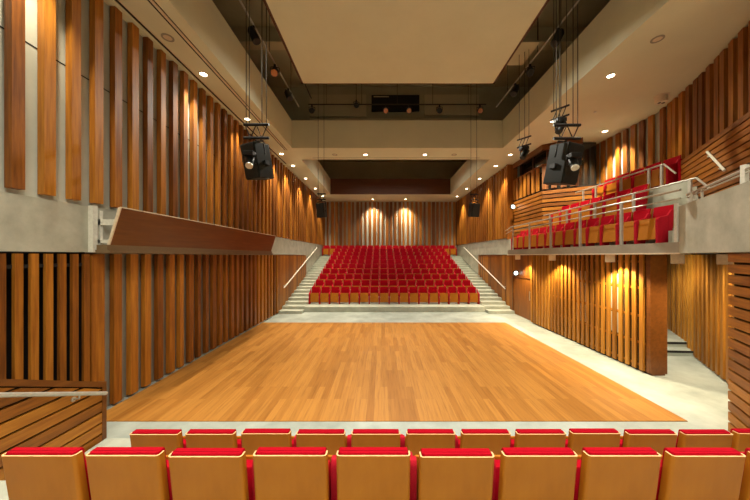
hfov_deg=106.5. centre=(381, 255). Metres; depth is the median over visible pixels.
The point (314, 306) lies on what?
floor
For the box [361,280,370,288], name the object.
seat
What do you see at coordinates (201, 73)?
recessed light
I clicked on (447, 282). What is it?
cushion
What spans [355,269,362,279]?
seat
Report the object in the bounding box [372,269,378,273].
cushion
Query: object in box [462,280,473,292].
seat
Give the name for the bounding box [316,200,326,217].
loudspeaker
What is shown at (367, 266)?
cushion
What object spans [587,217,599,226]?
cushion
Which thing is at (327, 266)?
seat
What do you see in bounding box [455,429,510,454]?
seat
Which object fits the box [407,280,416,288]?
seat
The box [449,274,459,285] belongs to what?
seat
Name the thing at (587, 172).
window
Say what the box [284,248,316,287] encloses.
handrail
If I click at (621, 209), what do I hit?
gallery railing
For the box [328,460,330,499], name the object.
seat cushion
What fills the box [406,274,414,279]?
seat
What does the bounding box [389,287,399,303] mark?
seat
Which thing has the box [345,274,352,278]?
cushion
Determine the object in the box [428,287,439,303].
seat
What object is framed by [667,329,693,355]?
steps
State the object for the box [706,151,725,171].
handrail
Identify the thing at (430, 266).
cushion
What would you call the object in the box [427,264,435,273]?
seat
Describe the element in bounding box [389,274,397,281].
seat
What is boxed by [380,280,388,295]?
seat
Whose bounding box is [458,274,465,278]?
cushion
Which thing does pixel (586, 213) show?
seat
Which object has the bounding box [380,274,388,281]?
seat
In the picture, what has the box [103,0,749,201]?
ceiling
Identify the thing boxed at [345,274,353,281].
seat
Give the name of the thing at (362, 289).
cushion
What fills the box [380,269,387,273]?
seat
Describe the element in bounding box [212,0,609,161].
ceiling
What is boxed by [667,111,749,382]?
wall
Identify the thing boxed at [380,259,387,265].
seat
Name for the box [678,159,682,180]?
screen
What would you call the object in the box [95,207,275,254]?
reflector
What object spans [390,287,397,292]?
cushion
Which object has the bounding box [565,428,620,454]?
seat
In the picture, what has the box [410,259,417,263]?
seat
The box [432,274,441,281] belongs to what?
seat
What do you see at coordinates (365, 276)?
cushion
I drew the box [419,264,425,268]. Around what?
cushion
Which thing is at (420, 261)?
cushion
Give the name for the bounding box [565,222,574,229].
cushion
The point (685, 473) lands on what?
seat
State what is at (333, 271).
cushion
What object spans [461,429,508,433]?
cushion
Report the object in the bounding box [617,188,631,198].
cushion
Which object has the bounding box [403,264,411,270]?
seat
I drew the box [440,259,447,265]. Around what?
seat
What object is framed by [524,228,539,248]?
seat
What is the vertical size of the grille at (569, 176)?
0.866 m
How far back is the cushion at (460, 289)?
14.95 m
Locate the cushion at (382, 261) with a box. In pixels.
[380,259,386,263]
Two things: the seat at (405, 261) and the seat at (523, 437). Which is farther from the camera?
the seat at (405, 261)
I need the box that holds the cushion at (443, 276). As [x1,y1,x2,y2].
[441,274,447,278]
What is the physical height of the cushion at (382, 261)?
0.514 m
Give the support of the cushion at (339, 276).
on the seat at (339, 276)
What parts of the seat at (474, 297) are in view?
armrest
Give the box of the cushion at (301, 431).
[298,429,344,433]
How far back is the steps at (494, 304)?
15.43 m
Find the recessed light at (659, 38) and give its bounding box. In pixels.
[650,35,664,43]
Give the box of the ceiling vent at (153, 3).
[147,0,286,150]
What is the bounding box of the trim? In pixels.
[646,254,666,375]
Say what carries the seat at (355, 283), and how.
on the floor at (314, 306)
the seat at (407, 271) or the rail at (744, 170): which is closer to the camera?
the rail at (744, 170)
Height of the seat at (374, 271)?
0.864 m
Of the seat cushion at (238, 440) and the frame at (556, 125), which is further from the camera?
the frame at (556, 125)
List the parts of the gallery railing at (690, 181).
post, post, post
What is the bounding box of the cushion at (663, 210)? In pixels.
[653,204,673,217]
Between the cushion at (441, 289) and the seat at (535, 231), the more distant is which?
the cushion at (441, 289)
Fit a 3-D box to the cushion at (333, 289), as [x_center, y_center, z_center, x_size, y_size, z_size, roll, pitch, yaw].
[-2.450,1.913,14.957,0.438,0.514,0.125,0,0,0]
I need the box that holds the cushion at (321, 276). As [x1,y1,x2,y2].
[319,274,326,278]
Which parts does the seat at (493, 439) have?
armrest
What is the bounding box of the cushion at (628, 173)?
[616,172,629,181]
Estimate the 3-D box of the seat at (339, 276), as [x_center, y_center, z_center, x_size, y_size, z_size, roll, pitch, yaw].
[-2.421,1.530,16.621,0.520,0.864,0.480,0,0,0]
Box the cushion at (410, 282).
[408,280,414,285]
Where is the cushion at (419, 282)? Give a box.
[417,280,424,286]
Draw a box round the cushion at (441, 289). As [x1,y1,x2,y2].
[438,287,446,292]
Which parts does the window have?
frame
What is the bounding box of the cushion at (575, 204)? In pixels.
[570,202,579,209]
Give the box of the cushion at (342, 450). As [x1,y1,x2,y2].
[338,447,407,454]
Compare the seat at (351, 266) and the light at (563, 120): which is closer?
the light at (563, 120)
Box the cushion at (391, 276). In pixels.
[389,274,395,278]
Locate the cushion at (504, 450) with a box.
[501,447,573,454]
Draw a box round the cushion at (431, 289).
[429,287,436,292]
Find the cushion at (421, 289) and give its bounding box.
[419,287,426,292]
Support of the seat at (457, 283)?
on the floor at (314, 306)
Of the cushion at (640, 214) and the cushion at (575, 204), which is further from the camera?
the cushion at (575, 204)
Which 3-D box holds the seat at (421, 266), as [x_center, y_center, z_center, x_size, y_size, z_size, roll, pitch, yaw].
[2.779,0.970,18.455,0.520,0.864,0.480,0,0,0]
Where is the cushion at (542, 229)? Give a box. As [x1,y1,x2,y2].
[539,227,546,233]
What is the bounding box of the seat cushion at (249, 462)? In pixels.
[246,460,252,499]
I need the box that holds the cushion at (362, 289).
[360,287,368,296]
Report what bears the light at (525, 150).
hanging from the bar at (524, 137)
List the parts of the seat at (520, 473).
armrest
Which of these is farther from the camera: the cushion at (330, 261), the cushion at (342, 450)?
the cushion at (330, 261)
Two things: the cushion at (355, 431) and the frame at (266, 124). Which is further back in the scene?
the frame at (266, 124)
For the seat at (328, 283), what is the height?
0.864 m
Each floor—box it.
[0,438,130,499]
[107,312,730,437]
[304,289,485,311]
[508,242,749,254]
[543,181,699,247]
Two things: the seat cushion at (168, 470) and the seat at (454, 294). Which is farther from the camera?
the seat at (454, 294)
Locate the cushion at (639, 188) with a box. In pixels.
[632,184,647,193]
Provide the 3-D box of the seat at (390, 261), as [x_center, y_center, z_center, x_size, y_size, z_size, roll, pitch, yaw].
[0.699,0.690,19.372,0.520,0.864,0.480,0,0,0]
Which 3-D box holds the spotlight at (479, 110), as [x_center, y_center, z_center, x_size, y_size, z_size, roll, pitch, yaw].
[4.323,-6.404,12.287,0.287,0.428,0.437,0,0,0]
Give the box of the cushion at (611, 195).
[603,193,614,201]
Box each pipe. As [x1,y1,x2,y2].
[239,0,298,106]
[308,84,485,104]
[496,0,579,106]
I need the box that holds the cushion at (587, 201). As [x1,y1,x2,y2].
[580,199,590,205]
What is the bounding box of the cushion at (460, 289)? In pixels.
[458,287,465,292]
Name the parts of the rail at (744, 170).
post, post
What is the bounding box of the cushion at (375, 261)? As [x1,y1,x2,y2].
[373,259,378,263]
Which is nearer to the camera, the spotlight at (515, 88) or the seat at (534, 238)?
the spotlight at (515, 88)
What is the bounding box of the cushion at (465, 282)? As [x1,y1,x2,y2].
[463,280,470,285]
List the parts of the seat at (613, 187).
armrest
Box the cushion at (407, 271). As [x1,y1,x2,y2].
[405,269,411,273]
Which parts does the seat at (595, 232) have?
armrest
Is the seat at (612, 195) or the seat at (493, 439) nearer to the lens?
the seat at (493, 439)
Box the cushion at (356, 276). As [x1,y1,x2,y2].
[354,274,360,278]
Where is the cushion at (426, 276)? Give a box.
[423,274,430,278]
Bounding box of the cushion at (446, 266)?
[443,264,449,268]
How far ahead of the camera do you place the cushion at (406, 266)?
18.60 m
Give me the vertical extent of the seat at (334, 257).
0.864 m
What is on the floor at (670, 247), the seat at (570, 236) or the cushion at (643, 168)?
the seat at (570, 236)
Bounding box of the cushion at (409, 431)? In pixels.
[407,429,453,433]
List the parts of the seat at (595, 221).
armrest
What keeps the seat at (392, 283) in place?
on the floor at (314, 306)
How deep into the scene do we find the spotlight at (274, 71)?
8.88 m
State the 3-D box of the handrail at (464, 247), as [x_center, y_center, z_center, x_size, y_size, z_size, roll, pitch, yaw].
[6.276,0.515,17.515,0.212,2.324,6.988,0,0,0]
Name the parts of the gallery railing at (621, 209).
post, post, post, post, rail, rail, post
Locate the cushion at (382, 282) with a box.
[380,280,387,285]
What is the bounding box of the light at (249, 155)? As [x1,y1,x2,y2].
[242,150,256,168]
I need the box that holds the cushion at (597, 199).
[591,196,601,202]
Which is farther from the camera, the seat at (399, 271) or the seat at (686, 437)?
the seat at (399, 271)
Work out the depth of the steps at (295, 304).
15.73 m
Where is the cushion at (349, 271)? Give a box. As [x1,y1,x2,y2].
[347,269,353,273]
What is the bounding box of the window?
[520,142,595,198]
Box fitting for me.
[653,92,669,104]
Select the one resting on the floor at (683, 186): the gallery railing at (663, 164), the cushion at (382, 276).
the gallery railing at (663, 164)
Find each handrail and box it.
[0,391,107,401]
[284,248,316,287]
[464,247,505,288]
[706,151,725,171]
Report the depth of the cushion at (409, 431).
2.64 m
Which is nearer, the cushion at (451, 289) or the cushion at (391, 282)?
the cushion at (451, 289)
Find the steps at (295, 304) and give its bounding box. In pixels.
[278,256,329,313]
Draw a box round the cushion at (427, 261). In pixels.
[425,259,430,263]
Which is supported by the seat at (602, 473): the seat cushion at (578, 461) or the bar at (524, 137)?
the seat cushion at (578, 461)
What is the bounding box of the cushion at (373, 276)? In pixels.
[371,274,378,279]
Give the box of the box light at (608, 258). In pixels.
[605,255,614,261]
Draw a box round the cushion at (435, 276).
[432,274,439,278]
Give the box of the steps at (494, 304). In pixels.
[451,256,514,313]
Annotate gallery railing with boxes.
[505,189,680,249]
[543,177,708,222]
[575,163,675,200]
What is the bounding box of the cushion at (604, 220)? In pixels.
[600,215,614,224]
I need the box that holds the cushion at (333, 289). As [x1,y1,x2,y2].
[331,287,339,296]
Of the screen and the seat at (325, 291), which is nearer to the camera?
the screen
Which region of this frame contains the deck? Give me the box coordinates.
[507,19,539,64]
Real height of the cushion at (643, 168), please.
0.514 m
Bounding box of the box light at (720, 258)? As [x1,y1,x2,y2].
[716,254,733,264]
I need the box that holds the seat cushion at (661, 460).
[656,460,661,499]
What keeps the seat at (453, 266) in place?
on the floor at (314, 306)
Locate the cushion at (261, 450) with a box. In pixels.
[255,447,326,454]
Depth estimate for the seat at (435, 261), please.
19.53 m
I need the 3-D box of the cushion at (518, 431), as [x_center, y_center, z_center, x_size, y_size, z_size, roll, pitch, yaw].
[1.508,1.913,2.694,0.438,0.514,0.125,0,0,0]
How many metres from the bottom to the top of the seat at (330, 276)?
0.864 m
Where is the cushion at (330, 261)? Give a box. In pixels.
[328,259,334,263]
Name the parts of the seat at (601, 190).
armrest, armrest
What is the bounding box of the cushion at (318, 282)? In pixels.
[316,280,323,285]
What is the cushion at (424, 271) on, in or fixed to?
on the seat at (423, 271)
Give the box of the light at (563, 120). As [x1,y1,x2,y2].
[553,117,566,133]
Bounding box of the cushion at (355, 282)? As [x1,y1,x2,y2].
[353,280,359,285]
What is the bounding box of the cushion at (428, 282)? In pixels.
[426,280,433,285]
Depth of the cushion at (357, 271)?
17.70 m
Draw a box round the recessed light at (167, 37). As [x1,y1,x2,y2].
[161,33,174,41]
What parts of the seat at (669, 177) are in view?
armrest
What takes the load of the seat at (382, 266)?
on the floor at (314, 306)
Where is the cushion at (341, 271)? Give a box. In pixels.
[339,269,345,273]
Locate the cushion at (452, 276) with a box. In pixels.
[449,274,456,279]
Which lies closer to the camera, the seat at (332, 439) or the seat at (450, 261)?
the seat at (332, 439)
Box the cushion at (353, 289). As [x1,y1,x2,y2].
[351,287,358,296]
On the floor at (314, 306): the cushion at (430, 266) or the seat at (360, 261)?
the seat at (360, 261)
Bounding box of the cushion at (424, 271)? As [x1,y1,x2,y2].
[421,269,427,273]
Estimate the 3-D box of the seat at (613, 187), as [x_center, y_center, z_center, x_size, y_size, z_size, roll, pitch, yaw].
[7.742,-2.243,9.151,0.480,0.864,0.520,0,0,0]
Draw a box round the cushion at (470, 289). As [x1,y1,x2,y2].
[467,287,475,292]
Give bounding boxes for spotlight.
[248,25,260,44]
[270,64,279,76]
[284,88,292,100]
[309,105,314,113]
[353,84,358,107]
[383,105,388,113]
[406,105,411,113]
[436,105,442,113]
[477,105,482,113]
[510,83,518,96]
[525,64,534,76]
[550,28,563,46]
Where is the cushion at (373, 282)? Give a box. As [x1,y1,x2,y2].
[371,280,378,286]
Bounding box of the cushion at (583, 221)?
[575,220,586,228]
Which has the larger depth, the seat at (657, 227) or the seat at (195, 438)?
the seat at (657, 227)
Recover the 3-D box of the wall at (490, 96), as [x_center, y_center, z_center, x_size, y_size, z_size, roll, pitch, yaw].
[0.750,-6.785,13.040,12.700,2.090,0.420,0,0,0]
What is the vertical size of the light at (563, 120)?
0.397 m
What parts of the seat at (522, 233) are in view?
armrest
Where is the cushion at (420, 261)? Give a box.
[418,259,423,263]
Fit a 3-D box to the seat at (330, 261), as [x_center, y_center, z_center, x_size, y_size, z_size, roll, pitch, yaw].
[-3.490,0.686,19.379,0.578,0.864,0.480,0,0,0]
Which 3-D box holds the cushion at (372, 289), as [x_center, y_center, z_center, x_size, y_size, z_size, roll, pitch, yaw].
[-0.370,1.912,14.961,0.438,0.514,0.125,0,-1,0]
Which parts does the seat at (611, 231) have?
armrest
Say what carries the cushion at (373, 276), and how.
on the seat at (373, 276)
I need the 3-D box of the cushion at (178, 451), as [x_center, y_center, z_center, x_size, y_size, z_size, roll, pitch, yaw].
[-1.090,1.479,1.796,0.438,0.514,0.125,0,0,0]
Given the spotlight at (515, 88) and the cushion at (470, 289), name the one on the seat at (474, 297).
the cushion at (470, 289)
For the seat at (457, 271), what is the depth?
17.68 m
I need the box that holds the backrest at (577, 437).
[567,428,617,446]
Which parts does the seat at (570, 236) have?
armrest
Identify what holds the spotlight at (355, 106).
hanging from the ceiling at (232, 11)
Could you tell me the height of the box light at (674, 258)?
0.190 m
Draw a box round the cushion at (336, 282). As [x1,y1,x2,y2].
[334,280,341,285]
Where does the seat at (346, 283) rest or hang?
on the floor at (314, 306)
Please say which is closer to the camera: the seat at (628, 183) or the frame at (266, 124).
the frame at (266, 124)
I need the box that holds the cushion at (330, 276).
[328,274,334,279]
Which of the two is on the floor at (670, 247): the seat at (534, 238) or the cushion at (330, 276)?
the seat at (534, 238)
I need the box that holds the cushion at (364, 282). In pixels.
[362,280,368,285]
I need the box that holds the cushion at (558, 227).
[556,224,564,230]
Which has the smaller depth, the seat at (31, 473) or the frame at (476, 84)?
the seat at (31, 473)
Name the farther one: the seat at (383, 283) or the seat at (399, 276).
the seat at (399, 276)
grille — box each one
[240,142,258,177]
[316,203,323,216]
[472,204,479,216]
[563,143,583,183]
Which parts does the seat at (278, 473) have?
armrest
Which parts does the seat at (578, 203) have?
armrest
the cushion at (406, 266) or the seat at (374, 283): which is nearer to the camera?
the seat at (374, 283)
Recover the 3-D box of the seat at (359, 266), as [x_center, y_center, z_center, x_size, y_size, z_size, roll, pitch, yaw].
[-1.381,0.967,18.460,0.520,0.864,0.480,0,0,0]
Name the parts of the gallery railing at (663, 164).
post, post, post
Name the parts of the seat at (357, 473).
armrest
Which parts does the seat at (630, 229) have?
armrest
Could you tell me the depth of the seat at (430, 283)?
15.84 m
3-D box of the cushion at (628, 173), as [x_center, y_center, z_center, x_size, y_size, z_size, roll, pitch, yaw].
[7.907,-2.417,9.180,0.125,0.514,0.438,0,0,0]
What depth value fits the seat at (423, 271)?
17.69 m
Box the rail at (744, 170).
[686,164,749,201]
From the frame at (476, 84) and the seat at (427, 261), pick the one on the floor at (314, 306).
the seat at (427, 261)
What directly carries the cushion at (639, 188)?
on the seat at (646, 186)
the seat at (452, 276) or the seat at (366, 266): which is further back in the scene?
the seat at (366, 266)
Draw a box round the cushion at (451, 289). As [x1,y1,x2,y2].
[448,287,456,292]
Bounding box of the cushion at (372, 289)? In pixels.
[370,287,377,292]
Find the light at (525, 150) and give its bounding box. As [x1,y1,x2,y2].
[519,146,529,159]
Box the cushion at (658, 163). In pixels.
[645,161,661,172]
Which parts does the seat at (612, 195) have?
armrest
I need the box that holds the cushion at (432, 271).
[429,269,436,273]
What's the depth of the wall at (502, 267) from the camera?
15.32 m
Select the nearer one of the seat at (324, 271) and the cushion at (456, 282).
the cushion at (456, 282)
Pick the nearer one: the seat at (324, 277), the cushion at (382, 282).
the cushion at (382, 282)
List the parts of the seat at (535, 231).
armrest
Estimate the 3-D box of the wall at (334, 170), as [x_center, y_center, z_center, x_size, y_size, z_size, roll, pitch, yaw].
[0.750,-6.785,23.550,12.700,2.090,0.300,0,0,0]
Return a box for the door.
[512,275,529,319]
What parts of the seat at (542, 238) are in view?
armrest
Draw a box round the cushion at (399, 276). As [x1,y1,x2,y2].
[397,274,404,278]
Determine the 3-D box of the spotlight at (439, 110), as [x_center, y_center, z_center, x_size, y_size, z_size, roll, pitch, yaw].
[2.552,-6.404,12.287,0.282,0.428,0.439,0,0,0]
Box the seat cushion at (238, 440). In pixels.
[237,439,240,447]
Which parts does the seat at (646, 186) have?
armrest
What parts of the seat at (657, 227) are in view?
armrest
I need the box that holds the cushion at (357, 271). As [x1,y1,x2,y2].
[355,269,362,273]
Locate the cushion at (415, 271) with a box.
[413,269,419,273]
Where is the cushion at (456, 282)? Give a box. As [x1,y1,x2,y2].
[453,280,460,285]
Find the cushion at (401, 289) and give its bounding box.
[399,287,407,292]
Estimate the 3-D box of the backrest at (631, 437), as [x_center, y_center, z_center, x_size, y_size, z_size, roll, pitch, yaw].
[2.548,1.913,2.691,0.438,0.514,0.125,0,0,0]
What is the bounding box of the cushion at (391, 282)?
[389,280,396,286]
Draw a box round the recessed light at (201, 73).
[198,71,208,76]
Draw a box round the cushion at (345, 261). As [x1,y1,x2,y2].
[343,259,348,263]
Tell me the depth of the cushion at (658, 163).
8.12 m
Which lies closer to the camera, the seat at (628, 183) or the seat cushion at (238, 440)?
the seat cushion at (238, 440)
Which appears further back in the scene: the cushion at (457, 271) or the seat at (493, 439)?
the cushion at (457, 271)
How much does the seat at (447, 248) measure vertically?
0.864 m
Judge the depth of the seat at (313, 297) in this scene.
14.61 m
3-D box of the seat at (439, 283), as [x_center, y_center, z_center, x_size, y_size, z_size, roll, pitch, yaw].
[3.299,1.809,15.705,0.520,0.864,0.480,0,0,0]
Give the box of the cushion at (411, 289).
[409,287,417,292]
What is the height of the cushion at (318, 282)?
0.514 m
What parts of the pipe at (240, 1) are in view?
ceiling rod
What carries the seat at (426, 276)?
on the floor at (314, 306)
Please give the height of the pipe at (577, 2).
1.674 m
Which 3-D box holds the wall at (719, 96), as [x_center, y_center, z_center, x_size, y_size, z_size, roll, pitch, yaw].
[7.716,-2.845,7.155,1.398,5.170,11.039,0,0,19]
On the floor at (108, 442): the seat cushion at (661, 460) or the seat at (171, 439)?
the seat at (171, 439)
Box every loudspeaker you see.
[240,140,273,179]
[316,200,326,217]
[468,201,479,216]
[543,140,583,184]
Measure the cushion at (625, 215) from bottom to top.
0.514 m
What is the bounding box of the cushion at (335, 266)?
[333,264,339,268]
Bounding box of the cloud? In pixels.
[263,0,548,83]
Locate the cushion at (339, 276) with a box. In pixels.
[337,274,343,279]
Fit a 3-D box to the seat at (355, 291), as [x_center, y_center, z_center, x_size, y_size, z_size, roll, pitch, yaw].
[-1.381,2.089,14.789,0.520,0.864,0.480,0,0,0]
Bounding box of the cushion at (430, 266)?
[427,264,433,268]
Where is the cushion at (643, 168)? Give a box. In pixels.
[630,167,644,176]
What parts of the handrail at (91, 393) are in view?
rail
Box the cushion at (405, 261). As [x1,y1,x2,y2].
[403,259,408,263]
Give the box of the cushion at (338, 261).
[336,259,341,263]
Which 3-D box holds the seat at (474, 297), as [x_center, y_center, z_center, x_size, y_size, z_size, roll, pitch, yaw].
[4.859,2.089,14.789,0.520,0.864,0.480,0,0,0]
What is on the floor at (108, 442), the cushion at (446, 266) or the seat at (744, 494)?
the seat at (744, 494)
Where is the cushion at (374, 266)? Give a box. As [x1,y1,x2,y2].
[372,264,378,268]
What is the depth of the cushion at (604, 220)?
7.88 m
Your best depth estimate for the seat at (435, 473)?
1.74 m
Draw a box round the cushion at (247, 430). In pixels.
[243,428,290,432]
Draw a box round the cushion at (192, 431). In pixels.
[187,429,235,433]
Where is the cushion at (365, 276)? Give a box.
[363,274,369,278]
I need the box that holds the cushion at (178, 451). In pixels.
[172,448,244,455]
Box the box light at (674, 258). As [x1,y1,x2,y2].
[670,254,684,263]
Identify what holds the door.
in the wall at (502, 267)
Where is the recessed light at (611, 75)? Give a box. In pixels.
[605,73,616,78]
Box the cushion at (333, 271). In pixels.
[331,269,337,273]
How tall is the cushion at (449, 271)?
0.514 m
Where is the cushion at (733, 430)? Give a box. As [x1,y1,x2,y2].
[730,428,749,432]
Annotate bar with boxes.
[517,52,530,148]
[551,0,569,121]
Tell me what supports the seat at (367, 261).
on the floor at (314, 306)
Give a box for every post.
[88,206,97,251]
[674,203,680,241]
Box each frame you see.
[243,0,268,139]
[470,84,478,200]
[553,0,580,139]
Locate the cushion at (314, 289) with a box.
[312,287,319,292]
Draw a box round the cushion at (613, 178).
[604,177,615,184]
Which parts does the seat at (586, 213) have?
armrest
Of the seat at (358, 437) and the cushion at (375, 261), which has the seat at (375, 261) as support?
the cushion at (375, 261)
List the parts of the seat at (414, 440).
armrest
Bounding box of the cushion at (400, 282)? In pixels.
[398,280,405,285]
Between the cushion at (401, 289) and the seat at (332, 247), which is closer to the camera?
the cushion at (401, 289)
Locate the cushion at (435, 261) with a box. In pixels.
[432,259,438,263]
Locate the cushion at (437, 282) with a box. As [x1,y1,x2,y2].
[435,280,442,285]
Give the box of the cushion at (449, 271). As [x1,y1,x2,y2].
[446,269,452,273]
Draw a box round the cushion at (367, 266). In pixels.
[365,264,370,268]
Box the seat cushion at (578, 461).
[574,460,580,499]
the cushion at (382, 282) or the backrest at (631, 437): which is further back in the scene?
the cushion at (382, 282)
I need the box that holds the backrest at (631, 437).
[622,429,674,446]
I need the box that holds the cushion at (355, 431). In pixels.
[353,429,398,433]
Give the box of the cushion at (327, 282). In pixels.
[325,280,332,285]
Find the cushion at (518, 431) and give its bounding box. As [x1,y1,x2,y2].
[515,429,563,433]
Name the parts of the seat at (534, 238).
armrest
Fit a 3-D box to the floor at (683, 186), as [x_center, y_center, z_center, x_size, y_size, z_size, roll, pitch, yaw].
[7.487,-1.035,8.301,2.408,1.550,6.132,0,0,4]
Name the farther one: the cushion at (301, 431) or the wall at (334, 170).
the wall at (334, 170)
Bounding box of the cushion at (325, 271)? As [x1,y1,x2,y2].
[323,269,329,273]
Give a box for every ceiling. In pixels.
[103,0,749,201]
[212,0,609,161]
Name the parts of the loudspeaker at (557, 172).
carry handle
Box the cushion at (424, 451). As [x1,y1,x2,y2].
[421,448,491,455]
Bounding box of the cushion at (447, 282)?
[444,280,451,285]
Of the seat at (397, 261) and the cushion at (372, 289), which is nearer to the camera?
the cushion at (372, 289)
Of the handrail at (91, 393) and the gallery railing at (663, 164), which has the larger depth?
the gallery railing at (663, 164)
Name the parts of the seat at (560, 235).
armrest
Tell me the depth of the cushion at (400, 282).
15.85 m
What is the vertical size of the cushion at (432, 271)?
0.514 m
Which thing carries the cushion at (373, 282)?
on the seat at (374, 283)
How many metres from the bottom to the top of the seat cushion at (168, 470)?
0.444 m
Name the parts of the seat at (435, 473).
armrest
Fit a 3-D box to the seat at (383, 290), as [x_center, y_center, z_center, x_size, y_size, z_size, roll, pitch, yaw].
[0.179,2.090,14.787,0.520,0.864,0.480,0,0,0]
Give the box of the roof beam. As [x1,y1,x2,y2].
[230,27,584,49]
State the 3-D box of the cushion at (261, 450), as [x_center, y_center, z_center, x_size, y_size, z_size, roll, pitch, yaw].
[-0.570,1.480,1.802,0.438,0.514,0.125,0,-1,0]
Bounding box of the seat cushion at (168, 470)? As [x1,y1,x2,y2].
[166,460,172,499]
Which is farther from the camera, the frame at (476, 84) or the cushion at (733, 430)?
the frame at (476, 84)
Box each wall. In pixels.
[0,0,322,245]
[0,191,322,406]
[0,379,106,479]
[270,87,531,119]
[320,162,464,178]
[322,202,457,255]
[456,164,516,245]
[456,239,529,309]
[513,137,603,247]
[530,254,646,372]
[596,21,749,184]
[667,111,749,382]
[679,181,749,252]
[728,253,749,431]
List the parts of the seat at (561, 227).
armrest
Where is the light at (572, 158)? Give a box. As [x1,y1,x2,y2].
[566,152,581,170]
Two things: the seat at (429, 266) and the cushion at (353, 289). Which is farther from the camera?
the seat at (429, 266)
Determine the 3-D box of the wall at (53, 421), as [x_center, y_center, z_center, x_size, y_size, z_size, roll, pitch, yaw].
[-3.900,1.450,2.210,0.120,2.640,3.420,0,0,0]
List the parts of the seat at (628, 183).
armrest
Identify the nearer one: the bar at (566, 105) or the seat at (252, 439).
the seat at (252, 439)
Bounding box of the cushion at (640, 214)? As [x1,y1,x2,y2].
[632,208,651,220]
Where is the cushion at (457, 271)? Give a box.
[454,269,460,273]
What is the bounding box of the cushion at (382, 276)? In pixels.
[380,274,386,278]
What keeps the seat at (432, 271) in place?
on the floor at (314, 306)
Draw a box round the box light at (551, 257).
[549,255,555,260]
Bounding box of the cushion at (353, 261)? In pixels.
[350,259,356,263]
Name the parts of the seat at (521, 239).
armrest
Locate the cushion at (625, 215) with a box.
[615,212,631,222]
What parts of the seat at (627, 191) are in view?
armrest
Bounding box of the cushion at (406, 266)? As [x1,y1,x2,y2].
[404,264,409,268]
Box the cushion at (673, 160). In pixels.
[664,155,680,166]
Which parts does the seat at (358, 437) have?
armrest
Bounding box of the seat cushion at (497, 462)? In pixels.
[495,460,499,499]
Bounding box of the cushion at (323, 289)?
[321,287,329,296]
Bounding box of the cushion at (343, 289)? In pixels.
[341,287,348,296]
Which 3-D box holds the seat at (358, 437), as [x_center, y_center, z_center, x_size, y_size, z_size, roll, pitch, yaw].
[-0.081,2.087,2.860,0.520,0.864,0.480,0,0,0]
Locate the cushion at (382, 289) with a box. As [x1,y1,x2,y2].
[380,287,387,292]
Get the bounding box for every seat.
[1,447,90,499]
[86,447,172,499]
[130,429,186,454]
[168,448,252,499]
[185,429,240,447]
[241,428,294,454]
[252,447,331,499]
[294,429,346,454]
[309,287,320,303]
[313,280,324,288]
[317,274,327,281]
[320,287,330,303]
[321,269,329,275]
[322,245,329,255]
[323,264,332,273]
[324,280,333,288]
[326,259,334,265]
[328,274,335,281]
[329,255,336,259]
[330,245,335,254]
[330,287,340,303]
[331,269,338,278]
[331,447,409,499]
[333,264,340,270]
[333,280,342,288]
[335,259,342,265]
[336,274,344,281]
[339,269,346,275]
[340,287,349,303]
[341,264,348,270]
[343,259,349,265]
[343,280,351,288]
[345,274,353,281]
[347,269,354,275]
[347,429,399,446]
[349,264,355,270]
[350,259,357,267]
[350,287,359,303]
[352,280,360,288]
[354,274,361,285]
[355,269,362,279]
[356,264,363,273]
[358,259,364,263]
[360,287,369,303]
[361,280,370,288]
[363,274,370,281]
[364,264,371,270]
[364,269,371,275]
[365,259,372,265]
[370,287,379,303]
[371,274,379,281]
[371,280,379,288]
[372,264,379,270]
[372,269,379,275]
[373,259,379,265]
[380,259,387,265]
[380,264,387,270]
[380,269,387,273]
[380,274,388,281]
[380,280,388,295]
[380,287,389,303]
[387,255,394,260]
[388,259,394,263]
[388,264,395,268]
[388,269,396,275]
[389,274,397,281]
[389,280,398,288]
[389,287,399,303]
[395,259,402,265]
[396,264,403,268]
[396,269,404,273]
[397,274,406,285]
[398,280,407,286]
[399,287,409,303]
[400,429,454,455]
[402,259,410,267]
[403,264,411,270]
[405,269,412,275]
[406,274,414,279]
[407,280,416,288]
[409,287,419,303]
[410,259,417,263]
[410,448,493,499]
[411,264,419,270]
[413,269,421,275]
[415,274,423,280]
[416,280,426,288]
[417,259,424,265]
[419,264,427,270]
[419,287,429,303]
[421,269,429,278]
[423,274,432,281]
[425,259,432,265]
[426,280,435,292]
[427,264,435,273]
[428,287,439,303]
[429,269,438,275]
[432,259,440,265]
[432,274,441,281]
[435,264,443,268]
[435,280,445,288]
[437,269,446,273]
[438,287,449,303]
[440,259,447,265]
[440,274,450,281]
[442,264,451,270]
[443,245,450,254]
[444,255,451,263]
[444,280,454,288]
[446,269,454,278]
[447,259,455,263]
[448,287,459,303]
[449,245,456,255]
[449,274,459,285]
[450,264,459,270]
[453,280,463,287]
[454,269,463,275]
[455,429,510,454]
[457,287,469,303]
[458,274,467,285]
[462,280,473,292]
[467,287,479,303]
[492,447,577,499]
[510,429,565,446]
[511,230,525,249]
[518,229,532,248]
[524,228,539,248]
[531,227,546,248]
[538,225,555,247]
[546,224,564,247]
[551,205,570,225]
[555,222,575,246]
[561,202,579,223]
[565,220,587,246]
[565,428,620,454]
[570,199,590,221]
[574,447,660,499]
[576,217,600,245]
[581,196,602,219]
[588,215,615,245]
[592,177,616,198]
[592,193,616,218]
[602,212,633,244]
[605,188,631,215]
[606,172,629,194]
[619,429,676,454]
[621,184,649,212]
[622,167,645,190]
[623,208,652,243]
[634,161,662,187]
[638,204,673,242]
[651,155,682,186]
[656,447,745,499]
[676,429,732,446]
[730,428,749,451]
[738,448,749,499]
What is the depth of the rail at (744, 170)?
4.03 m
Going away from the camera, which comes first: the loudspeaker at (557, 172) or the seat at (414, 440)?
the seat at (414, 440)
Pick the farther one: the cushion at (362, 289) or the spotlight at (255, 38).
the cushion at (362, 289)
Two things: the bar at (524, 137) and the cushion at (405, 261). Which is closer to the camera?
the bar at (524, 137)

